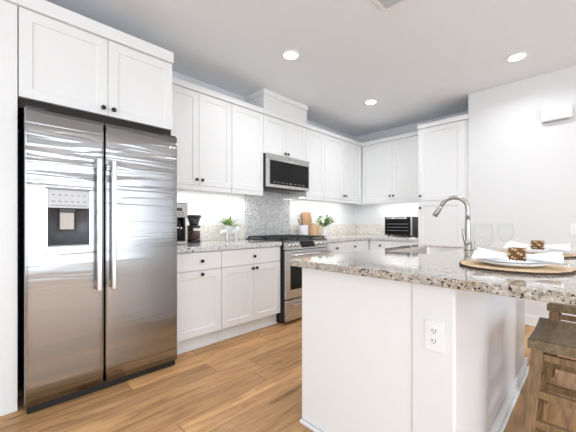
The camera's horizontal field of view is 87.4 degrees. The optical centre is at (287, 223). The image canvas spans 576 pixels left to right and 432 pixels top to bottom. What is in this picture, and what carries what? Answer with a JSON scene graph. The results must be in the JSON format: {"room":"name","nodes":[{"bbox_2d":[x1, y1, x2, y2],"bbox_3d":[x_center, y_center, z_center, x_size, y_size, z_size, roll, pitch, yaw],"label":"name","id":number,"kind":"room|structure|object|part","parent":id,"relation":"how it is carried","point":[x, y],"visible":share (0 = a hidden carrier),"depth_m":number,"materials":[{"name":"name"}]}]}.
{"room":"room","nodes":[
{"label":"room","id":0,"kind":"room"},
{"bbox_2d":[18,71,354,224],"bbox_3d":[-1.423,-0.240,3.001,7.600,2.707,0.100,0,0,-45],"label":"wall","id":1,"kind":"structure","parent":0,"point":[212,206],"depth_m":3.68,"materials":[{"name":"paint"}]},
{"bbox_2d":[4,0,173,63],"bbox_3d":[-1.900,-1.338,1.960,2.056,0.084,0.704,0,0,-45],"label":"trim","id":2,"kind":"structure","parent":1,"relation":"attached to","point":[45,8],"depth_m":2.04,"materials":[{"name":"paint"}]},
{"bbox_2d":[18,7,171,134],"bbox_3d":[-1.500,-0.996,2.350,0.931,0.593,0.711,0,0,-45],"label":"upper cabinet","id":3,"kind":"object","parent":1,"relation":"attached to","point":[64,69],"visible":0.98,"depth_m":2.05,"materials":[{"name":"paint"}]},
{"bbox_3d":[-1.442,-1.026,1.963,0.469,0.533,0.020,0,0,-45],"label":"door","id":4,"kind":"part","parent":3,"relation":"part of","materials":[{"name":"paint"}]},
{"bbox_3d":[-1.110,-1.026,2.292,0.459,0.533,0.020,0,0,-45],"label":"door","id":5,"kind":"part","parent":3,"relation":"part of","materials":[{"name":"paint"}]},
{"bbox_2d":[171,84,231,192],"bbox_3d":[-0.991,-0.809,3.090,0.769,0.965,0.376,0,0,-45],"label":"upper cabinet","id":6,"kind":"object","parent":1,"relation":"attached to","point":[201,123],"visible":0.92,"depth_m":3.00,"materials":[{"name":"paint"}]},
{"bbox_3d":[-1.024,-0.834,2.849,0.383,0.917,0.020,0,0,-45],"label":"door","id":7,"kind":"part","parent":6,"relation":"part of","materials":[{"name":"paint"}]},
{"bbox_3d":[-0.889,-0.350,2.987,0.769,0.047,0.020,0,0,-45],"label":"light rail","id":8,"kind":"part","parent":6,"relation":"part of","materials":[{"name":"paint"}]},
{"bbox_3d":[-0.750,-0.834,3.120,0.383,0.917,0.020,0,0,-45],"label":"door","id":9,"kind":"part","parent":6,"relation":"part of","materials":[{"name":"paint"}]},
{"bbox_2d":[185,225,244,240],"bbox_3d":[-0.972,0.108,3.360,1.216,0.180,0.020,0,0,-45],"label":"backsplash","id":10,"kind":"structure","parent":1,"relation":"attached to","point":[207,232],"depth_m":3.46,"materials":[{"name":"beige stone"}]},
{"bbox_2d":[231,104,262,195],"bbox_3d":[-0.569,-0.809,3.528,0.437,0.965,0.346,0,0,-45],"label":"upper cabinet","id":11,"kind":"object","parent":1,"relation":"attached to","point":[247,125],"visible":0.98,"depth_m":3.40,"materials":[{"name":"paint"}]},
{"bbox_3d":[-0.457,-0.350,3.415,0.437,0.047,0.020,0,0,-45],"label":"light rail","id":12,"kind":"part","parent":11,"relation":"part of","materials":[{"name":"paint"}]},
{"bbox_2d":[245,191,289,238],"bbox_3d":[-0.260,-0.294,4.065,0.783,1.086,0.020,0,0,-45],"label":"backsplash","id":13,"kind":"structure","parent":1,"relation":"attached to","point":[269,213],"depth_m":4.04,"materials":[{"name":"grey stone"}]},
{"bbox_2d":[263,114,305,160],"bbox_3d":[-0.132,-1.065,3.939,0.753,0.453,0.376,0,0,-45],"label":"upper cabinet","id":14,"kind":"object","parent":1,"relation":"attached to","point":[280,137],"visible":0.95,"depth_m":3.79,"materials":[{"name":"paint"}]},
{"bbox_3d":[-0.163,-1.065,3.700,0.372,0.453,0.020,0,0,-45],"label":"door","id":15,"kind":"part","parent":14,"relation":"part of","materials":[{"name":"paint"}]},
{"bbox_2d":[263,153,308,193],"bbox_3d":[-0.112,-0.624,3.920,0.750,0.414,0.388,0,0,-45],"label":"microwave","id":16,"kind":"object","parent":14,"relation":"attached to","point":[281,174],"visible":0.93,"depth_m":3.74,"materials":[{"name":"silver metal"}]},
{"bbox_3d":[0.012,-0.803,3.795,0.750,0.056,0.029,0,0,-45],"label":"vent panel","id":17,"kind":"part","parent":16,"relation":"part of","materials":[{"name":"silver metal"}]},
{"bbox_3d":[0.105,-1.065,3.966,0.378,0.453,0.020,0,0,-45],"label":"door","id":18,"kind":"part","parent":14,"relation":"part of","materials":[{"name":"paint"}]},
{"bbox_2d":[172,77,417,146],"bbox_3d":[0.400,-1.325,3.760,3.738,0.058,1.382,0,0,-45],"label":"trim","id":19,"kind":"structure","parent":1,"relation":"attached to","point":[175,81],"depth_m":3.65,"materials":[{"name":"paint"}]},
{"bbox_2d":[289,129,323,200],"bbox_3d":[0.268,-0.809,4.357,0.393,0.965,0.346,0,0,-45],"label":"upper cabinet","id":20,"kind":"object","parent":1,"relation":"attached to","point":[314,140],"visible":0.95,"depth_m":4.24,"materials":[{"name":"paint"}]},
{"bbox_3d":[0.380,-0.350,4.244,0.393,0.047,0.020,0,0,-45],"label":"light rail","id":21,"kind":"part","parent":20,"relation":"part of","materials":[{"name":"paint"}]},
{"bbox_3d":[0.383,-0.834,4.241,0.393,0.917,0.020,0,0,-45],"label":"door","id":22,"kind":"part","parent":20,"relation":"part of","materials":[{"name":"paint"}]},
{"bbox_2d":[324,135,361,203],"bbox_3d":[0.776,-0.809,4.838,0.996,0.965,0.376,0,0,-45],"label":"upper cabinet","id":23,"kind":"object","parent":1,"relation":"attached to","point":[342,159],"visible":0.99,"depth_m":4.69,"materials":[{"name":"paint"}]},
{"bbox_3d":[0.701,-0.834,4.556,0.492,0.917,0.020,0,0,-45],"label":"door","id":24,"kind":"part","parent":23,"relation":"part of","materials":[{"name":"paint"}]},
{"bbox_3d":[0.877,-0.350,4.736,0.996,0.047,0.020,0,0,-45],"label":"light rail","id":25,"kind":"part","parent":23,"relation":"part of","materials":[{"name":"paint"}]},
{"bbox_3d":[1.056,-0.834,4.907,0.500,0.917,0.020,0,0,-45],"label":"door","id":26,"kind":"part","parent":23,"relation":"part of","materials":[{"name":"paint"}]},
{"bbox_2d":[290,224,417,235],"bbox_3d":[1.115,0.108,4.466,1.729,0.180,1.384,0,0,-45],"label":"backsplash","id":27,"kind":"structure","parent":1,"relation":"attached to","point":[339,229],"depth_m":5.25,"materials":[{"name":"beige stone"}]},
{"bbox_2d":[0,317,575,431],"bbox_3d":[0.893,1.143,0.661,7.600,0.060,6.684,0,0,-45],"label":"floor","id":28,"kind":"structure","parent":0,"point":[251,381],"depth_m":1.92,"materials":[{"name":"brown wood"}]},
{"bbox_2d":[0,0,17,415],"bbox_3d":[-2.241,-0.090,1.637,1.116,2.404,0.684,0,0,-45],"label":"wall","id":29,"kind":"structure","parent":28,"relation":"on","point":[8,11],"depth_m":1.76,"materials":[{"name":"paint"}]},
{"bbox_2d":[18,105,176,413],"bbox_3d":[-1.411,0.211,2.269,0.905,1.796,0.762,0,0,-45],"label":"refrigerator","id":30,"kind":"object","parent":28,"relation":"on","point":[97,201],"visible":1,"depth_m":1.97,"materials":[{"name":"silver metal"}]},
{"bbox_3d":[-1.390,0.196,1.890,0.401,1.730,0.070,0,0,-45],"label":"freezer door","id":31,"kind":"part","parent":30,"relation":"part of","materials":[{"name":"silver metal"}]},
{"bbox_3d":[-1.368,-0.150,1.880,0.210,0.110,0.035,0,0,-45],"label":"dispenser panel","id":32,"kind":"part","parent":30,"relation":"part of","materials":[{"name":"grey plastic"}]},
{"bbox_3d":[-1.230,0.008,1.956,0.030,0.860,0.063,0,0,-45],"label":"handle","id":33,"kind":"part","parent":30,"relation":"part of","materials":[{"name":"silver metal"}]},
{"bbox_3d":[-1.170,0.008,2.015,0.030,0.860,0.063,0,0,-45],"label":"handle","id":34,"kind":"part","parent":30,"relation":"part of","materials":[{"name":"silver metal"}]},
{"bbox_3d":[-1.066,0.196,2.210,0.498,1.730,0.070,0,0,-45],"label":"fridge door","id":35,"kind":"part","parent":30,"relation":"part of","materials":[{"name":"silver metal"}]},
{"bbox_2d":[177,250,220,354],"bbox_3d":[-0.998,0.679,2.850,0.455,0.865,0.685,0,0,-45],"label":"base cabinet","id":36,"kind":"object","parent":28,"relation":"on","point":[198,273],"visible":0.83,"depth_m":2.63,"materials":[{"name":"paint"}]},
{"bbox_3d":[-0.819,1.105,2.669,0.455,0.015,0.013,0,0,-45],"label":"toe moulding","id":37,"kind":"part","parent":36,"relation":"part of","materials":[{"name":"paint"}]},
{"bbox_3d":[-0.785,0.331,2.635,0.455,0.156,0.020,0,0,-45],"label":"drawer","id":38,"kind":"part","parent":36,"relation":"part of","materials":[{"name":"paint"}]},
{"bbox_2d":[177,239,281,252],"bbox_3d":[-0.739,0.222,3.118,1.208,0.046,0.691,0,0,-45],"label":"countertop","id":39,"kind":"structure","parent":36,"relation":"on","point":[241,243],"depth_m":2.90,"materials":[{"name":"grey stone"}]},
{"bbox_2d":[177,203,187,243],"bbox_3d":[-1.097,0.002,2.901,0.185,0.392,0.252,0,0,-45],"label":"coffee maker","id":40,"kind":"object","parent":39,"relation":"on","point":[182,208],"visible":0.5,"depth_m":2.88,"materials":[{"name":"silver metal"}]},
{"bbox_3d":[-1.041,0.056,2.961,0.018,0.226,0.104,0,0,-45],"label":"arm","id":41,"kind":"part","parent":40,"relation":"part of","materials":[{"name":"black plastic"}]},
{"bbox_2d":[187,215,200,242],"bbox_3d":[-0.972,0.056,3.103,0.148,0.283,0.156,0,0,-45],"label":"coffee grinder","id":42,"kind":"object","parent":39,"relation":"on","point":[193,236],"visible":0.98,"depth_m":3.05,"materials":[{"name":"black plastic"}]},
{"bbox_2d":[188,231,199,238],"bbox_3d":[-0.969,0.105,3.100,0.134,0.114,0.134,0,0,-45],"label":"jar","id":43,"kind":"object","parent":42,"relation":"on","point":[191,234],"depth_m":3.05,"materials":[{"name":"brown glass"}]},
{"bbox_2d":[219,216,242,240],"bbox_3d":[-0.646,0.048,3.399,0.341,0.298,0.261,0,0,-45],"label":"planter","id":44,"kind":"object","parent":39,"relation":"on","point":[228,225],"visible":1,"depth_m":3.40,"materials":[{"name":"white ceramic"}]},
{"bbox_3d":[-0.682,0.060,3.433,0.108,0.075,0.108,0,0,-45],"label":"pot","id":45,"kind":"part","parent":44,"relation":"part of","materials":[{"name":"white ceramic"}]},
{"bbox_2d":[218,246,279,341],"bbox_3d":[-0.568,0.679,3.275,0.745,0.865,0.685,0,0,-45],"label":"base cabinet","id":46,"kind":"object","parent":28,"relation":"on","point":[250,277],"visible":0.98,"depth_m":3.02,"materials":[{"name":"paint"}]},
{"bbox_3d":[-0.486,0.698,2.930,0.376,0.566,0.020,0,0,-45],"label":"door","id":47,"kind":"part","parent":46,"relation":"part of","materials":[{"name":"paint"}]},
{"bbox_3d":[-0.389,1.105,3.095,0.745,0.015,0.013,0,0,-45],"label":"toe moulding","id":48,"kind":"part","parent":46,"relation":"part of","materials":[{"name":"paint"}]},
{"bbox_3d":[-0.355,0.331,3.060,0.745,0.156,0.020,0,0,-45],"label":"drawer","id":49,"kind":"part","parent":46,"relation":"part of","materials":[{"name":"paint"}]},
{"bbox_3d":[-0.221,0.698,3.193,0.366,0.566,0.020,0,0,-45],"label":"door","id":50,"kind":"part","parent":46,"relation":"part of","materials":[{"name":"paint"}]},
{"bbox_2d":[246,234,331,322],"bbox_3d":[0.022,0.635,3.778,0.780,0.956,0.780,0,0,-45],"label":"range","id":51,"kind":"object","parent":28,"relation":"on","point":[293,246],"visible":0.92,"depth_m":3.38,"materials":[{"name":"silver metal"}]},
{"bbox_2d":[246,234,326,241],"bbox_3d":[-0.015,0.182,3.815,0.780,0.050,0.675,0,0,-45],"label":"cooktop","id":52,"kind":"object","parent":51,"relation":"in","point":[281,238],"depth_m":3.64,"materials":[{"name":"metal"}]},
{"bbox_3d":[0.239,0.965,3.558,0.756,0.227,0.032,0,0,-45],"label":"drawer","id":53,"kind":"part","parent":51,"relation":"part of","materials":[{"name":"silver metal"}]},
{"bbox_3d":[0.225,0.243,3.573,0.772,0.096,0.094,0,0,-45],"label":"control panel","id":54,"kind":"part","parent":51,"relation":"part of","materials":[{"name":"silver metal"}]},
{"bbox_3d":[0.239,0.570,3.558,0.756,0.537,0.032,0,0,-45],"label":"oven door","id":55,"kind":"part","parent":51,"relation":"part of","materials":[{"name":"silver metal"}]},
{"bbox_3d":[0.273,0.348,3.524,0.700,0.026,0.066,0,0,-45],"label":"handle","id":56,"kind":"part","parent":51,"relation":"part of","materials":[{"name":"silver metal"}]},
{"bbox_2d":[328,240,368,254],"bbox_3d":[0.645,0.679,4.475,1.065,0.865,0.685,0,0,-45],"label":"base cabinet","id":57,"kind":"object","parent":28,"relation":"on","point":[357,245],"visible":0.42,"depth_m":4.24,"materials":[{"name":"paint"}]},
{"bbox_2d":[312,234,417,241],"bbox_3d":[1.117,0.222,4.467,1.724,0.046,1.384,0,0,-45],"label":"countertop","id":58,"kind":"structure","parent":57,"relation":"on","point":[351,237],"depth_m":4.38,"materials":[{"name":"grey stone"}]},
{"bbox_2d":[298,225,307,234],"bbox_3d":[0.215,0.110,4.293,0.150,0.174,0.150,0,0,-45],"label":"utensil crock","id":59,"kind":"object","parent":58,"relation":"on","point":[302,229],"visible":0.69,"depth_m":4.23,"materials":[{"name":"white ceramic"}]},
{"bbox_2d":[301,212,311,234],"bbox_3d":[0.292,0.014,4.539,0.205,0.369,0.070,0,0,-45],"label":"cutting board","id":60,"kind":"object","parent":58,"relation":"on","point":[306,216],"visible":0.52,"depth_m":4.53,"materials":[{"name":"brown wood"}]},
{"bbox_2d":[310,223,316,234],"bbox_3d":[0.367,0.095,4.302,0.108,0.204,0.108,0,0,-45],"label":"canister","id":61,"kind":"object","parent":58,"relation":"on","point":[313,226],"visible":0.83,"depth_m":4.25,"materials":[{"name":"brown wood"}]},
{"bbox_2d":[317,225,321,235],"bbox_3d":[0.442,0.112,4.390,0.096,0.171,0.096,0,0,-45],"label":"canister","id":62,"kind":"object","parent":58,"relation":"on","point":[319,227],"visible":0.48,"depth_m":4.35,"materials":[{"name":"brown wood"}]},
{"bbox_2d":[315,215,336,236],"bbox_3d":[0.589,0.033,4.512,0.423,0.328,0.294,0,0,-45],"label":"vase","id":63,"kind":"object","parent":58,"relation":"on","point":[324,230],"visible":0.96,"depth_m":4.49,"materials":[{"name":"white ceramic"}]},
{"bbox_3d":[0.529,0.122,4.548,0.120,0.149,0.120,0,0,-45],"label":"pot","id":64,"kind":"part","parent":63,"relation":"part of","materials":[{"name":"white ceramic"}]},
{"bbox_2d":[385,217,417,236],"bbox_3d":[1.767,0.049,4.681,0.363,0.298,0.432,0,0,-45],"label":"toaster oven","id":65,"kind":"object","parent":58,"relation":"on","point":[408,226],"visible":0.9,"depth_m":4.55,"materials":[{"name":"black metal"}]},
{"bbox_3d":[1.666,0.045,4.589,0.016,0.230,0.384,0,0,-45],"label":"door","id":66,"kind":"part","parent":65,"relation":"part of","materials":[{"name":"black glass"}]},
{"bbox_2d":[369,240,417,249],"bbox_3d":[1.719,0.679,4.593,0.682,0.865,0.712,0,0,-45],"label":"base cabinet","id":67,"kind":"object","parent":28,"relation":"on","point":[373,244],"visible":0.24,"depth_m":4.42,"materials":[{"name":"paint"}]},
{"bbox_3d":[1.381,0.331,4.506,0.020,0.156,0.354,0,0,-45],"label":"drawer","id":68,"kind":"part","parent":67,"relation":"part of","materials":[{"name":"paint"}]},
{"bbox_3d":[1.630,0.331,4.255,0.020,0.156,0.347,0,0,-45],"label":"drawer","id":69,"kind":"part","parent":67,"relation":"part of","materials":[{"name":"paint"}]},
{"bbox_2d":[300,268,528,431],"bbox_3d":[0.957,0.674,1.988,1.704,0.875,0.816,0,0,-45],"label":"kitchen island","id":70,"kind":"object","parent":28,"relation":"on","point":[367,366],"visible":0.67,"depth_m":1.39,"materials":[{"name":"paint"}]},
{"bbox_3d":[0.350,1.101,1.397,0.012,0.021,0.802,0,0,-45],"label":"shoe moulding","id":71,"kind":"part","parent":70,"relation":"part of","materials":[{"name":"paint"}]},
{"bbox_2d":[291,244,575,305],"bbox_3d":[1.080,0.217,1.873,1.810,0.036,1.203,0,0,-45],"label":"island countertop","id":72,"kind":"structure","parent":70,"relation":"on","point":[443,269],"depth_m":1.27,"materials":[{"name":"stone"}]},
{"bbox_2d":[390,246,461,253],"bbox_3d":[1.085,0.330,2.330,0.776,0.246,0.311,0,0,-45],"label":"sink","id":73,"kind":"object","parent":72,"relation":"in","point":[421,250],"visible":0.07,"depth_m":2.61,"materials":[{"name":"silver metal"}]},
{"bbox_2d":[432,195,471,249],"bbox_3d":[1.254,-0.009,2.321,0.088,0.414,0.281,0,0,-45],"label":"faucet","id":74,"kind":"object","parent":72,"relation":"on","point":[466,236],"visible":0.98,"depth_m":2.25,"materials":[{"name":"silver metal"}]},
{"bbox_3d":[1.280,-0.121,2.317,0.031,0.190,0.214,0,0,-45],"label":"spout","id":75,"kind":"part","parent":74,"relation":"part of","materials":[{"name":"silver metal"}]},
{"bbox_3d":[1.321,0.098,2.233,0.060,0.130,0.044,0,0,-45],"label":"lever","id":76,"kind":"part","parent":74,"relation":"part of","materials":[{"name":"silver metal"}]},
{"bbox_2d":[471,241,474,249],"bbox_3d":[1.391,0.166,2.277,0.042,0.063,0.042,0,0,-45],"label":"air gap","id":77,"kind":"object","parent":72,"relation":"on","point":[472,242],"visible":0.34,"depth_m":2.26,"materials":[{"name":"silver metal"}]},
{"bbox_2d":[459,260,575,274],"bbox_3d":[1.016,0.194,1.365,0.430,0.010,0.432,0,0,-45],"label":"placemat","id":78,"kind":"object","parent":72,"relation":"on","point":[551,269],"visible":0.74,"depth_m":1.26,"materials":[{"name":"brown wood"}]},
{"bbox_2d":[476,258,552,267],"bbox_3d":[1.015,0.178,1.363,0.276,0.021,0.276,0,0,-45],"label":"dinner plate","id":79,"kind":"object","parent":78,"relation":"on","point":[543,263],"visible":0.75,"depth_m":1.29,"materials":[{"name":"white ceramic"}]},
{"bbox_2d":[487,257,542,264],"bbox_3d":[1.015,0.170,1.363,0.216,0.018,0.216,0,0,-45],"label":"salad plate","id":80,"kind":"object","parent":79,"relation":"on","point":[502,259],"visible":0.65,"depth_m":1.34,"materials":[{"name":"white ceramic"}]},
{"bbox_2d":[471,247,563,263],"bbox_3d":[1.022,0.140,1.356,0.325,0.040,0.205,0,0,42],"label":"napkin","id":81,"kind":"object","parent":80,"relation":"on","point":[553,257],"visible":0.88,"depth_m":1.32,"materials":[{"name":"white fabric"}]},
{"bbox_2d":[508,247,526,260],"bbox_3d":[1.027,0.137,1.350,0.065,0.061,0.061,0,0,42],"label":"napkin ring","id":82,"kind":"object","parent":81,"relation":"on","point":[515,253],"visible":1,"depth_m":1.33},
{"bbox_2d":[497,250,575,257],"bbox_3d":[1.575,0.194,1.925,0.427,0.010,0.429,0,0,-45],"label":"placemat","id":83,"kind":"object","parent":72,"relation":"on","point":[566,255],"visible":0.3,"depth_m":1.83,"materials":[{"name":"brown wood"}]},
{"bbox_2d":[507,248,562,253],"bbox_3d":[1.571,0.178,1.924,0.276,0.021,0.276,0,0,-45],"label":"dinner plate","id":84,"kind":"object","parent":83,"relation":"on","point":[528,252],"visible":0.35,"depth_m":1.84,"materials":[{"name":"white ceramic"}]},
{"bbox_2d":[525,247,554,251],"bbox_3d":[1.571,0.170,1.924,0.216,0.018,0.216,0,0,-45],"label":"salad plate","id":85,"kind":"object","parent":84,"relation":"on","point":[527,248],"visible":0.41,"depth_m":1.86,"materials":[{"name":"white ceramic"}]},
{"bbox_2d":[503,241,572,250],"bbox_3d":[1.578,0.140,1.917,0.205,0.040,0.325,0,0,-42],"label":"napkin","id":86,"kind":"object","parent":85,"relation":"on","point":[565,247],"visible":0.88,"depth_m":1.87,"materials":[{"name":"white fabric"}]},
{"bbox_2d":[531,240,544,249],"bbox_3d":[1.584,0.137,1.911,0.061,0.061,0.065,0,0,-42],"label":"napkin ring","id":87,"kind":"object","parent":86,"relation":"on","point":[536,244],"visible":0.98,"depth_m":1.90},
{"bbox_2d":[425,319,443,353],"bbox_3d":[0.571,0.440,1.177,0.009,0.118,0.070,0,0,-45],"label":"power outlet","id":88,"kind":"object","parent":70,"relation":"attached to","point":[434,330],"visible":1,"depth_m":1.17,"materials":[{"name":"white plastic"}]},
{"bbox_2d":[430,327,437,334],"bbox_3d":[0.570,0.420,1.176,0.003,0.029,0.032,0,0,-45],"label":"receptacle","id":89,"kind":"object","parent":88,"relation":"attached to","point":[433,330],"depth_m":1.18,"materials":[{"name":"white plastic"}]},
{"bbox_2d":[430,337,437,344],"bbox_3d":[0.570,0.460,1.176,0.003,0.029,0.032,0,0,-45],"label":"receptacle","id":90,"kind":"object","parent":88,"relation":"attached to","point":[433,340],"depth_m":1.18,"materials":[{"name":"white plastic"}]},
{"bbox_3d":[1.238,1.067,1.713,1.691,0.091,0.030,0,0,-45],"label":"baseboard","id":91,"kind":"part","parent":70,"relation":"part of","materials":[{"name":"paint"}]},
{"bbox_2d":[418,120,467,245],"bbox_3d":[2.212,-0.090,4.142,0.621,2.404,0.609,0,0,-45],"label":"pantry cabinet","id":92,"kind":"object","parent":28,"relation":"on","point":[442,149],"visible":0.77,"depth_m":3.94,"materials":[{"name":"paint"}]},
{"bbox_3d":[2.002,0.354,3.969,0.020,1.307,0.559,0,0,-45],"label":"door","id":93,"kind":"part","parent":92,"relation":"part of","materials":[{"name":"paint"}]},
{"bbox_3d":[2.002,-0.799,3.969,0.020,0.985,0.559,0,0,-45],"label":"door","id":94,"kind":"part","parent":92,"relation":"part of","materials":[{"name":"paint"}]},
{"bbox_2d":[417,114,467,129],"bbox_3d":[2.216,-1.325,4.146,0.613,0.058,0.615,0,0,-45],"label":"trim","id":95,"kind":"structure","parent":92,"relation":"on","point":[465,116],"depth_m":3.91,"materials":[{"name":"paint"}]},
{"bbox_2d":[522,317,575,431],"bbox_3d":[1.322,0.809,1.351,0.505,0.610,0.407,0,0,-45],"label":"counter stool","id":96,"kind":"object","parent":28,"relation":"on","point":[558,337],"visible":1,"depth_m":1.31,"materials":[{"name":"brown wood"}]},
{"bbox_3d":[1.062,0.829,1.319,0.123,0.571,0.057,0,0,-3],"label":"leg","id":97,"kind":"part","parent":96,"relation":"part of","materials":[{"name":"brown wood"}]},
{"bbox_3d":[1.357,0.829,1.610,0.057,0.571,0.123,0,0,3],"label":"leg","id":98,"kind":"part","parent":96,"relation":"part of","materials":[{"name":"brown wood"}]},
{"bbox_3d":[1.322,0.524,1.351,0.440,0.041,0.340,0,0,-45],"label":"seat","id":99,"kind":"part","parent":96,"relation":"part of","materials":[{"name":"brown wood"}]},
{"bbox_2d":[545,302,575,403],"bbox_3d":[1.891,0.809,1.913,0.505,0.610,0.407,0,0,-45],"label":"counter stool","id":100,"kind":"object","parent":28,"relation":"on","point":[555,310],"visible":0.38,"depth_m":1.85,"materials":[{"name":"brown wood"}]},
{"bbox_3d":[1.631,0.829,1.882,0.123,0.571,0.057,0,0,-3],"label":"leg","id":101,"kind":"part","parent":100,"relation":"part of","materials":[{"name":"brown wood"}]},
{"bbox_3d":[1.925,0.829,2.173,0.057,0.571,0.123,0,0,3],"label":"leg","id":102,"kind":"part","parent":100,"relation":"part of","materials":[{"name":"brown wood"}]},
{"bbox_3d":[1.891,0.524,1.913,0.440,0.041,0.340,0,0,-45],"label":"seat","id":103,"kind":"part","parent":100,"relation":"part of","materials":[{"name":"brown wood"}]},
{"bbox_2d":[46,0,575,136],"bbox_3d":[0.893,-1.644,0.661,7.600,0.100,6.684,0,0,-45],"label":"ceiling","id":104,"kind":"structure","parent":0,"point":[421,60],"depth_m":2.68,"materials":[{"name":"paint"}]},
{"bbox_2d":[245,88,307,122],"bbox_3d":[-0.135,-1.474,3.937,0.790,0.236,0.369,0,0,-45],"label":"duct cover","id":105,"kind":"object","parent":104,"relation":"attached to","point":[264,98],"visible":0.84,"depth_m":3.73,"materials":[{"name":"paint"}]},
{"bbox_3d":[-0.135,-1.560,3.937,0.790,0.063,0.369,0,0,-45],"label":"crown","id":106,"kind":"part","parent":105,"relation":"part of","materials":[{"name":"paint"}]},
{"bbox_2d":[281,49,300,60],"bbox_3d":[0.028,-1.589,2.849,0.188,0.007,0.188,0,0,-45],"label":"recessed light","id":107,"kind":"object","parent":104,"relation":"in","point":[290,55],"visible":1,"depth_m":2.84,"materials":[{"name":"white plastic"}]},
{"bbox_2d":[284,52,297,58],"bbox_3d":[0.028,-1.590,2.849,0.131,0.005,0.131,0,0,-45],"label":"diffuser","id":108,"kind":"object","parent":107,"relation":"attached to","point":[287,55],"depth_m":2.85,"materials":[{"name":"white plastic"}]},
{"bbox_2d":[364,99,378,104],"bbox_3d":[1.088,-1.589,3.947,0.188,0.007,0.188,0,0,-45],"label":"recessed light","id":109,"kind":"object","parent":104,"relation":"in","point":[370,101],"visible":1,"depth_m":3.93,"materials":[{"name":"white plastic"}]},
{"bbox_2d":[366,100,375,103],"bbox_3d":[1.088,-1.590,3.947,0.131,0.005,0.131,0,0,-45],"label":"diffuser","id":110,"kind":"object","parent":109,"relation":"attached to","point":[367,101],"depth_m":3.94,"materials":[{"name":"white"}]},
{"bbox_2d":[372,0,406,12],"bbox_3d":[0.725,-1.585,2.011,0.360,0.016,0.360,0,0,-45],"label":"ceiling vent","id":111,"kind":"object","parent":104,"relation":"in","point":[384,5],"visible":1,"depth_m":2.17,"materials":[{"name":"white plastic"}]},
{"bbox_2d":[505,51,529,61],"bbox_3d":[2.188,-1.589,2.878,0.188,0.007,0.188,0,0,-45],"label":"recessed light","id":112,"kind":"object","parent":104,"relation":"in","point":[518,56],"visible":1,"depth_m":2.87,"materials":[{"name":"white plastic"}]},
{"bbox_2d":[509,54,524,60],"bbox_3d":[2.188,-1.590,2.878,0.131,0.005,0.131,0,0,-45],"label":"diffuser","id":113,"kind":"object","parent":112,"relation":"attached to","point":[513,57],"depth_m":2.88,"materials":[{"name":"white plastic"}]},
{"bbox_2d":[355,111,467,239],"bbox_3d":[3.594,-0.240,3.264,0.100,2.707,6.584,0,0,-45],"label":"wall","id":114,"kind":"structure","parent":0,"point":[375,213],"depth_m":5.13,"materials":[{"name":"paint"}]},
{"bbox_2d":[362,135,417,203],"bbox_3d":[1.720,-0.809,4.819,0.370,0.965,1.032,0,0,-45],"label":"upper cabinet","id":115,"kind":"object","parent":114,"relation":"attached to","point":[390,168],"visible":0.89,"depth_m":4.71,"materials":[{"name":"paint"}]},
{"bbox_3d":[1.442,-0.834,4.893,0.020,0.917,0.528,0,0,-45],"label":"door","id":116,"kind":"part","parent":115,"relation":"part of","materials":[{"name":"paint"}]},
{"bbox_3d":[1.620,-0.350,4.720,0.020,0.047,1.032,0,0,-45],"label":"light rail","id":117,"kind":"part","parent":115,"relation":"part of","materials":[{"name":"paint"}]},
{"bbox_3d":[1.804,-0.834,4.527,0.020,0.917,0.495,0,0,-45],"label":"door","id":118,"kind":"part","parent":115,"relation":"part of","materials":[{"name":"paint"}]},
{"bbox_2d":[468,66,575,322],"bbox_3d":[4.016,-0.240,2.341,0.597,2.707,4.478,0,0,-45],"label":"wall","id":119,"kind":"structure","parent":0,"point":[522,168],"depth_m":3.34,"materials":[{"name":"paint"}]},
{"bbox_2d":[525,314,572,326],"bbox_3d":[3.797,1.058,2.123,0.022,0.110,4.476,0,0,-45],"label":"baseboard","id":120,"kind":"structure","parent":119,"relation":"attached to","point":[530,320],"depth_m":3.28,"materials":[{"name":"paint"}]},
{"bbox_2d":[541,104,572,122],"bbox_3d":[2.784,-1.138,3.123,0.054,0.144,0.244,0,0,-45],"label":"door chime","id":121,"kind":"object","parent":119,"relation":"attached to","point":[563,112],"visible":1,"depth_m":3.10,"materials":[{"name":"white plastic"}]},
{"bbox_2d":[543,118,568,122],"bbox_3d":[2.780,-1.067,3.127,0.040,0.004,0.200,0,0,-45],"label":"grille","id":122,"kind":"object","parent":121,"relation":"attached to","point":[550,119],"depth_m":3.13,"materials":[{"name":"grey plastic"}]},
{"bbox_2d":[570,223,575,234],"bbox_3d":[2.910,0.058,3.027,0.010,0.118,0.115,0,0,-45],"label":"light switch","id":123,"kind":"object","parent":119,"relation":"attached to","point":[572,225],"visible":1,"depth_m":3.05,"materials":[{"name":"white plastic"}]}
]}

